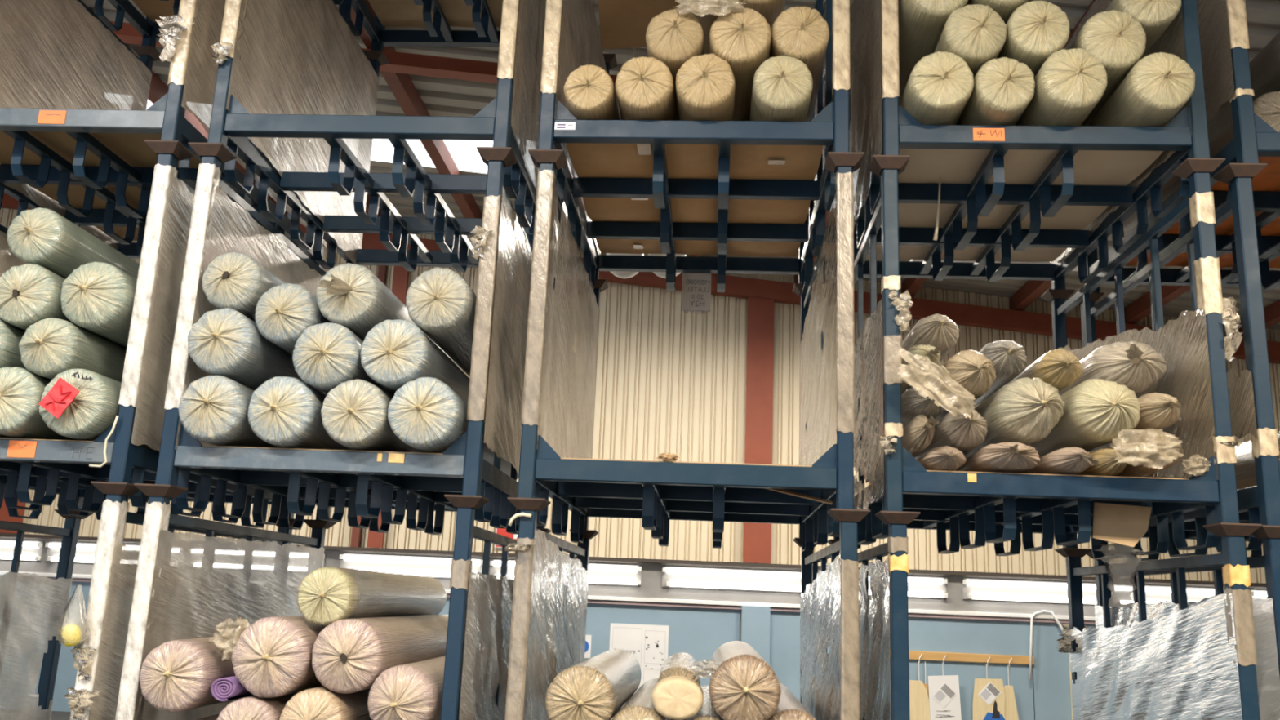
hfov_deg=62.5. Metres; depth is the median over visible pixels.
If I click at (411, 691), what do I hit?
roll
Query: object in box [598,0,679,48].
wooden board
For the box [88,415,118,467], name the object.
twine
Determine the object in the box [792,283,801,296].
cup
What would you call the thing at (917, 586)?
strip light
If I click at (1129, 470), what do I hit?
roll
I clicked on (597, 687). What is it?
roll
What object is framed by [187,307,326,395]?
roll
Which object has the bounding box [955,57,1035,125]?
roll
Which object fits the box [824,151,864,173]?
cup
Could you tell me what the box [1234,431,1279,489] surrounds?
roll
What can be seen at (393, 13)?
cardboard sheet
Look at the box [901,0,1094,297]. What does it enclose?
beam
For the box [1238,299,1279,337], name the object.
trim
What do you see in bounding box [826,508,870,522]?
cup
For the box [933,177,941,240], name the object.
twine
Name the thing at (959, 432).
roll
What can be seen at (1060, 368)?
roll
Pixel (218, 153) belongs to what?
cup
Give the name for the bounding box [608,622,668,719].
poster
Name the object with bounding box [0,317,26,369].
roll
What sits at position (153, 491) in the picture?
cup
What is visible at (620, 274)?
pendant lamp
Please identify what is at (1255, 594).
strip light
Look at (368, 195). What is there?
trim
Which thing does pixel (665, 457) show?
scrap
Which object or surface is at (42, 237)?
roll
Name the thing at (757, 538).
column
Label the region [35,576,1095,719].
wall
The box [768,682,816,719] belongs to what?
roll
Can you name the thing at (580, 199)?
trim
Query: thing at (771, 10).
roll
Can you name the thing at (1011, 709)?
template
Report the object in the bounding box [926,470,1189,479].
cardboard sheet
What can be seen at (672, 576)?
strip light
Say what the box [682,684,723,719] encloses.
roll
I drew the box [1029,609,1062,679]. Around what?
cable
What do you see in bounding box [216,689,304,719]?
roll
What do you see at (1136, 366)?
roll
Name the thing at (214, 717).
roll
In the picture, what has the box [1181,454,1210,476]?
film
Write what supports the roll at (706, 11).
on the roll at (673, 37)
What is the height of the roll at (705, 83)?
0.302 m
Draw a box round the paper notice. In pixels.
[680,272,711,314]
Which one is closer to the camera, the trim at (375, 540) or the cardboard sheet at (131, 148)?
the cardboard sheet at (131, 148)
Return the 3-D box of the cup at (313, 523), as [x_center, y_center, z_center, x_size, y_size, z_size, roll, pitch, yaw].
[-2.186,1.121,7.188,0.176,0.052,0.176,2,-13,4]
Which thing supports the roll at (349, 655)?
on the roll at (320, 703)
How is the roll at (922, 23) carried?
on the roll at (976, 33)
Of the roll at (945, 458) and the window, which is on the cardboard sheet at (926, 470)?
the roll at (945, 458)
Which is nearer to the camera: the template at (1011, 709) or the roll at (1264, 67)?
the roll at (1264, 67)
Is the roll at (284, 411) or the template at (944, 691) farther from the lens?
the template at (944, 691)
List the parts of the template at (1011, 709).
panel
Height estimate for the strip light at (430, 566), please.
0.270 m
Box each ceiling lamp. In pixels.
[648,253,686,278]
[909,259,1078,271]
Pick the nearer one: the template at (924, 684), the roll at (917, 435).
the roll at (917, 435)
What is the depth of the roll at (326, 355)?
5.03 m
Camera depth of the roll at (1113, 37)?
5.17 m
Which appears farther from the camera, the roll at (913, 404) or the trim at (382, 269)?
the trim at (382, 269)
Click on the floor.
(55, 715)
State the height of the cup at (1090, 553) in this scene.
0.052 m
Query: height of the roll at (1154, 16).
0.309 m
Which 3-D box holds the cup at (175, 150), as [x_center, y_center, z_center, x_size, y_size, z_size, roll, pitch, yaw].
[-2.436,-1.075,5.450,0.176,0.052,0.176,2,-13,3]
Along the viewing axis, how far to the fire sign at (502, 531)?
14.31 m
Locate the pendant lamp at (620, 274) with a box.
[605,47,644,278]
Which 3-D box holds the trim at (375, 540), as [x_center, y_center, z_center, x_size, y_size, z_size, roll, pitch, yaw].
[-3.496,0.442,14.802,0.208,4.338,0.170,2,-13,3]
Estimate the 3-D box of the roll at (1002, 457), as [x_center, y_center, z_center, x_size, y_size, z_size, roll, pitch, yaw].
[1.765,0.584,5.487,0.291,0.135,1.757,1,-13,4]
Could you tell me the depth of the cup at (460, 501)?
4.91 m
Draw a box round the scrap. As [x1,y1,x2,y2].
[656,453,679,462]
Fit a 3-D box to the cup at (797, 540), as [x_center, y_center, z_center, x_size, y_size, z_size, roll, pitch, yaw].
[1.109,1.212,6.981,0.176,0.052,0.176,1,-13,4]
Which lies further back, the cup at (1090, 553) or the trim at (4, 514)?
the trim at (4, 514)
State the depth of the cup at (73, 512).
7.20 m
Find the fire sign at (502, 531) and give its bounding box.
[494,528,518,547]
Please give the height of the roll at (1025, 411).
0.313 m
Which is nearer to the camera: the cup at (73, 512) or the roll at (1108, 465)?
the roll at (1108, 465)
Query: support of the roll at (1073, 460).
on the cardboard sheet at (926, 470)
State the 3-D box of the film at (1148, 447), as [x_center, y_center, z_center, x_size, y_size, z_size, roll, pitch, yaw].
[2.268,0.392,4.709,0.328,0.188,0.074,2,-13,3]
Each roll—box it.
[0,263,125,347]
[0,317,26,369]
[0,366,80,440]
[0,434,13,438]
[7,207,139,279]
[18,317,126,382]
[38,368,159,452]
[60,262,137,347]
[139,636,252,712]
[178,375,280,448]
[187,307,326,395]
[193,713,219,719]
[202,251,285,322]
[208,616,328,697]
[210,675,253,701]
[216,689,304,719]
[247,376,354,450]
[254,283,332,355]
[279,685,372,719]
[292,322,394,396]
[297,567,446,625]
[311,614,448,693]
[315,262,462,370]
[320,378,420,452]
[360,319,470,402]
[367,655,444,719]
[387,377,518,479]
[405,267,476,377]
[545,648,641,719]
[563,64,620,119]
[611,678,674,719]
[615,56,675,119]
[645,8,704,120]
[651,652,703,719]
[674,0,746,53]
[675,53,734,120]
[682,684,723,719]
[690,640,781,719]
[709,7,771,120]
[737,0,785,31]
[750,55,813,121]
[768,6,829,121]
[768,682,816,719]
[882,344,940,395]
[883,414,939,464]
[897,0,968,104]
[898,51,973,124]
[901,313,959,362]
[901,386,944,428]
[914,408,987,459]
[916,445,966,471]
[933,4,1006,78]
[934,350,995,425]
[954,442,1039,473]
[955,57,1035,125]
[964,377,1064,458]
[966,0,1029,24]
[973,339,1026,407]
[976,348,1083,406]
[996,0,1070,77]
[1015,48,1107,125]
[1022,446,1098,475]
[1028,378,1140,457]
[1057,341,1168,395]
[1068,9,1146,125]
[1076,448,1127,475]
[1087,392,1182,452]
[1088,52,1195,126]
[1103,435,1183,476]
[1105,0,1181,59]
[1123,91,1279,235]
[1207,31,1279,142]
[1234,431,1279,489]
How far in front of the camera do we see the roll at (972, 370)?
5.07 m
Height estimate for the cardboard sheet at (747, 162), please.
0.073 m
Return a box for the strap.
[508,512,531,525]
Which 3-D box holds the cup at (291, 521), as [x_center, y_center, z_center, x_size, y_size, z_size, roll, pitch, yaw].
[-2.411,1.110,7.180,0.176,0.052,0.176,2,-13,3]
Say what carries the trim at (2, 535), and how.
attached to the wall at (671, 380)
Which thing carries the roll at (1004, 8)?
on the roll at (1036, 30)
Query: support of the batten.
attached to the wall at (699, 633)
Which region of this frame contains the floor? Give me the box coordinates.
[50,711,71,719]
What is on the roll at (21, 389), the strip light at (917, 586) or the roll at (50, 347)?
the roll at (50, 347)
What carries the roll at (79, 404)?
on the cardboard sheet at (0, 437)
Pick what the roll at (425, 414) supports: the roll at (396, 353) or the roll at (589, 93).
the roll at (396, 353)
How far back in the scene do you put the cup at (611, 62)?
7.82 m
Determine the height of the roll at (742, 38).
0.313 m
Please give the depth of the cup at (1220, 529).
4.70 m
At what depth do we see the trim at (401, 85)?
11.18 m
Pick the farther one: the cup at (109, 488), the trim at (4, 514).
the trim at (4, 514)
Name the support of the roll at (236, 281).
on the roll at (227, 343)
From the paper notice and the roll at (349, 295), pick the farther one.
the paper notice
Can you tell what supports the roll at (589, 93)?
on the cardboard sheet at (747, 162)
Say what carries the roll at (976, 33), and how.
on the roll at (1003, 88)
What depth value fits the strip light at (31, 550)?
14.47 m
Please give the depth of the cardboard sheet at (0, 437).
5.14 m
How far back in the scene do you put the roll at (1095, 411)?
4.91 m
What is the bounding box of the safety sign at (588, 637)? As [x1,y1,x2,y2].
[584,635,591,657]
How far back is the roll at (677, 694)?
4.68 m
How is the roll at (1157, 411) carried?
on the roll at (1129, 470)
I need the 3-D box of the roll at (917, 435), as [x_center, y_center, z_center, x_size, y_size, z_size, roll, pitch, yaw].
[1.378,0.475,5.584,0.121,0.172,1.790,1,-13,4]
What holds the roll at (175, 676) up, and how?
on the roll at (214, 717)
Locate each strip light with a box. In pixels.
[0,539,44,561]
[44,541,140,563]
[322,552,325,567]
[339,553,483,577]
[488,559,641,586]
[662,566,800,592]
[868,575,947,598]
[961,577,1097,604]
[1111,585,1214,603]
[1251,590,1267,601]
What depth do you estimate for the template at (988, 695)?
13.46 m
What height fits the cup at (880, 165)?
0.052 m
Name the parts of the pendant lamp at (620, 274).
globe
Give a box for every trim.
[0,208,31,533]
[0,533,1266,587]
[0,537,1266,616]
[0,571,1095,620]
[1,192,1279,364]
[48,577,1095,624]
[110,21,617,97]
[148,71,287,216]
[350,265,387,547]
[351,0,482,217]
[364,192,391,235]
[366,266,408,547]
[570,170,583,254]
[741,605,770,665]
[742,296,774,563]
[794,0,899,283]
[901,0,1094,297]
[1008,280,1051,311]
[1124,266,1225,324]
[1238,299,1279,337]
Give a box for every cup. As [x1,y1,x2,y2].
[54,509,93,519]
[90,481,140,496]
[130,45,160,60]
[133,483,187,497]
[144,139,194,160]
[188,142,236,163]
[268,517,295,526]
[303,519,336,528]
[363,50,389,65]
[444,494,488,509]
[476,146,517,167]
[507,497,551,511]
[528,149,567,169]
[537,528,551,533]
[569,528,598,538]
[594,279,608,292]
[603,53,617,69]
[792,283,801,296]
[792,537,817,546]
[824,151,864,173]
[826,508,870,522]
[827,539,839,544]
[868,155,910,175]
[875,511,919,524]
[1040,288,1075,302]
[1054,547,1091,557]
[1078,292,1104,304]
[1086,550,1105,559]
[1172,157,1225,178]
[1203,522,1262,536]
[1213,163,1267,183]
[1251,524,1279,538]
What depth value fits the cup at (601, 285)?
7.42 m
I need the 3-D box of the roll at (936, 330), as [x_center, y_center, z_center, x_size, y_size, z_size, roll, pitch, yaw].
[1.540,0.008,5.943,0.253,0.196,1.691,1,-13,4]
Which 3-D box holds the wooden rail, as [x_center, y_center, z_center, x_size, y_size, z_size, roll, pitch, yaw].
[4.109,3.874,13.656,1.973,0.155,0.071,2,-13,3]
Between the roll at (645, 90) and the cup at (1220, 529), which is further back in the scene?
the roll at (645, 90)
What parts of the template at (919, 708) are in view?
panel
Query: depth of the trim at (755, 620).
13.78 m
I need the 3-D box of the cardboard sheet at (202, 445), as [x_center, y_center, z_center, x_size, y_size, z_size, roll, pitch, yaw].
[-1.477,0.686,6.087,1.364,0.046,2.074,2,-13,4]
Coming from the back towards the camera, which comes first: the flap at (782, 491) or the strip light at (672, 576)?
the strip light at (672, 576)
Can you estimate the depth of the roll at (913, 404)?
5.14 m
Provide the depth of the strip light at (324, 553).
14.27 m
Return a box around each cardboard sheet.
[0,130,200,240]
[0,437,93,442]
[132,0,174,22]
[202,444,442,454]
[368,0,502,26]
[560,457,811,466]
[565,142,823,256]
[866,148,1163,262]
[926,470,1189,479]
[1124,156,1279,268]
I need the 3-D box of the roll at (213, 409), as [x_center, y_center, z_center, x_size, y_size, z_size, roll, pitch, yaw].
[-1.999,0.435,5.934,0.325,0.325,2.042,2,-13,4]
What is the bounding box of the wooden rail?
[908,650,1034,667]
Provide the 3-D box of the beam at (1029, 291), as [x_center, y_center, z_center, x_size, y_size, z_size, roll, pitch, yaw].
[4.755,-3.285,3.820,0.140,0.210,22.500,2,-13,3]
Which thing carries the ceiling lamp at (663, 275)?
hanging from the ceiling
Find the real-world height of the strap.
0.066 m
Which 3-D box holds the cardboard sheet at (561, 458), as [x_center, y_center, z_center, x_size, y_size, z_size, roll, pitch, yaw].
[0.282,0.739,5.985,1.364,0.051,2.074,1,-13,4]
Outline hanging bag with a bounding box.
[56,585,89,646]
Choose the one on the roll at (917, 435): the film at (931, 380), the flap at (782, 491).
the film at (931, 380)
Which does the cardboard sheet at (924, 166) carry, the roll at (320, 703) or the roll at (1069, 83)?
the roll at (1069, 83)
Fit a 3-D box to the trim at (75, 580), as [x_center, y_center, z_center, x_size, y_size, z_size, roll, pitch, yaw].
[0.631,3.264,14.001,26.000,0.045,0.100,2,-13,3]
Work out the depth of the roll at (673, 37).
5.33 m
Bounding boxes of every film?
[897,347,976,419]
[1110,428,1184,469]
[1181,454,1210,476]
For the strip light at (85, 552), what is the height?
0.270 m
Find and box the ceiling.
[80,0,1279,329]
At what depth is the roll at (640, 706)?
4.76 m
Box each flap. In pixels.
[764,488,832,504]
[1092,502,1151,547]
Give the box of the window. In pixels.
[146,99,493,173]
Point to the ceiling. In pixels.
(441, 96)
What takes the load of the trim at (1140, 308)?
attached to the wall at (671, 380)
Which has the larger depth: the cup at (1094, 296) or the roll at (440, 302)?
the cup at (1094, 296)
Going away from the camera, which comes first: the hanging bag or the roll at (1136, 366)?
the hanging bag
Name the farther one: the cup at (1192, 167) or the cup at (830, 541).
the cup at (830, 541)
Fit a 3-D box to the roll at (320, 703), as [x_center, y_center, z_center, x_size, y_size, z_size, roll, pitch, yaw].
[-1.425,1.831,5.611,0.296,0.295,2.055,2,-13,4]
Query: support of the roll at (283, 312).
on the roll at (326, 355)
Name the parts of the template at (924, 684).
panel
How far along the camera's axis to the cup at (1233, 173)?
5.13 m
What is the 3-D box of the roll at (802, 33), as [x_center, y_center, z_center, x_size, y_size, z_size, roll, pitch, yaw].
[0.879,-1.464,6.267,0.302,0.300,2.054,1,-13,4]
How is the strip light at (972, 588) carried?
attached to the wall at (671, 380)
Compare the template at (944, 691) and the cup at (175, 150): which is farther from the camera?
the template at (944, 691)
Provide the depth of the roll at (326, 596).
5.19 m
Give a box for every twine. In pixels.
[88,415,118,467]
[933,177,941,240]
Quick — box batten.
[1068,652,1072,719]
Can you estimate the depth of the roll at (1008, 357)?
5.31 m
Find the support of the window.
attached to the ceiling
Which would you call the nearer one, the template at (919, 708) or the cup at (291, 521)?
the cup at (291, 521)
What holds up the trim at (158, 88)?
attached to the wall at (671, 380)
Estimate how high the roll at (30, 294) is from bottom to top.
0.321 m
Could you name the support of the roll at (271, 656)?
on the roll at (251, 708)
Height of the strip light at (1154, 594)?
0.270 m
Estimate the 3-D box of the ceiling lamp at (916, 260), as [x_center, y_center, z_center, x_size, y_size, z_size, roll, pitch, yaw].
[3.703,-0.997,10.890,1.800,0.050,0.240,2,-13,3]
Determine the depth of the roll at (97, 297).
5.18 m
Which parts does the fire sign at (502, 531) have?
red panel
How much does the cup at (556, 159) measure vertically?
0.052 m
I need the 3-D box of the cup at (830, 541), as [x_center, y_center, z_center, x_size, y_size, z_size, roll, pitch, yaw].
[1.341,1.224,6.991,0.176,0.052,0.176,1,-13,4]
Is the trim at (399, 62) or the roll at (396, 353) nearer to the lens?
the roll at (396, 353)
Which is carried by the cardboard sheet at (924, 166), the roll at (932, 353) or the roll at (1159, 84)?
the roll at (1159, 84)
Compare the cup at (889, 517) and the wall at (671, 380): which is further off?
the wall at (671, 380)
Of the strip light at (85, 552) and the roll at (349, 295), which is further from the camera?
the strip light at (85, 552)
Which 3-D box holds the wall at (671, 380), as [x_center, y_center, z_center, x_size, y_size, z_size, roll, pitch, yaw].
[0.729,1.103,14.569,26.006,7.903,0.045,2,-13,3]
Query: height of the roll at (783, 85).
0.300 m
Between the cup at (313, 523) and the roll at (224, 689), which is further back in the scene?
the cup at (313, 523)
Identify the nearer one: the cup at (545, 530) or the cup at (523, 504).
the cup at (523, 504)
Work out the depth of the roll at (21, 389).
5.07 m
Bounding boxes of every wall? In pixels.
[0,207,1279,705]
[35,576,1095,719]
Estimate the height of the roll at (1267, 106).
0.358 m
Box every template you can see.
[909,661,929,719]
[923,661,928,697]
[928,662,961,719]
[972,664,1004,719]
[1004,665,1018,719]
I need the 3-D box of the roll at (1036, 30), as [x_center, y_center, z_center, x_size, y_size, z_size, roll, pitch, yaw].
[2.038,-1.435,6.111,0.307,0.308,2.043,1,-13,4]
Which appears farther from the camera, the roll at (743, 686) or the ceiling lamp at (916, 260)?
the ceiling lamp at (916, 260)
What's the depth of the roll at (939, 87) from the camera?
5.16 m
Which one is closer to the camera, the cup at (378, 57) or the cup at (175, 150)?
the cup at (175, 150)
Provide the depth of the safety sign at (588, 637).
13.93 m
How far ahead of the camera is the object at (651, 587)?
13.98 m

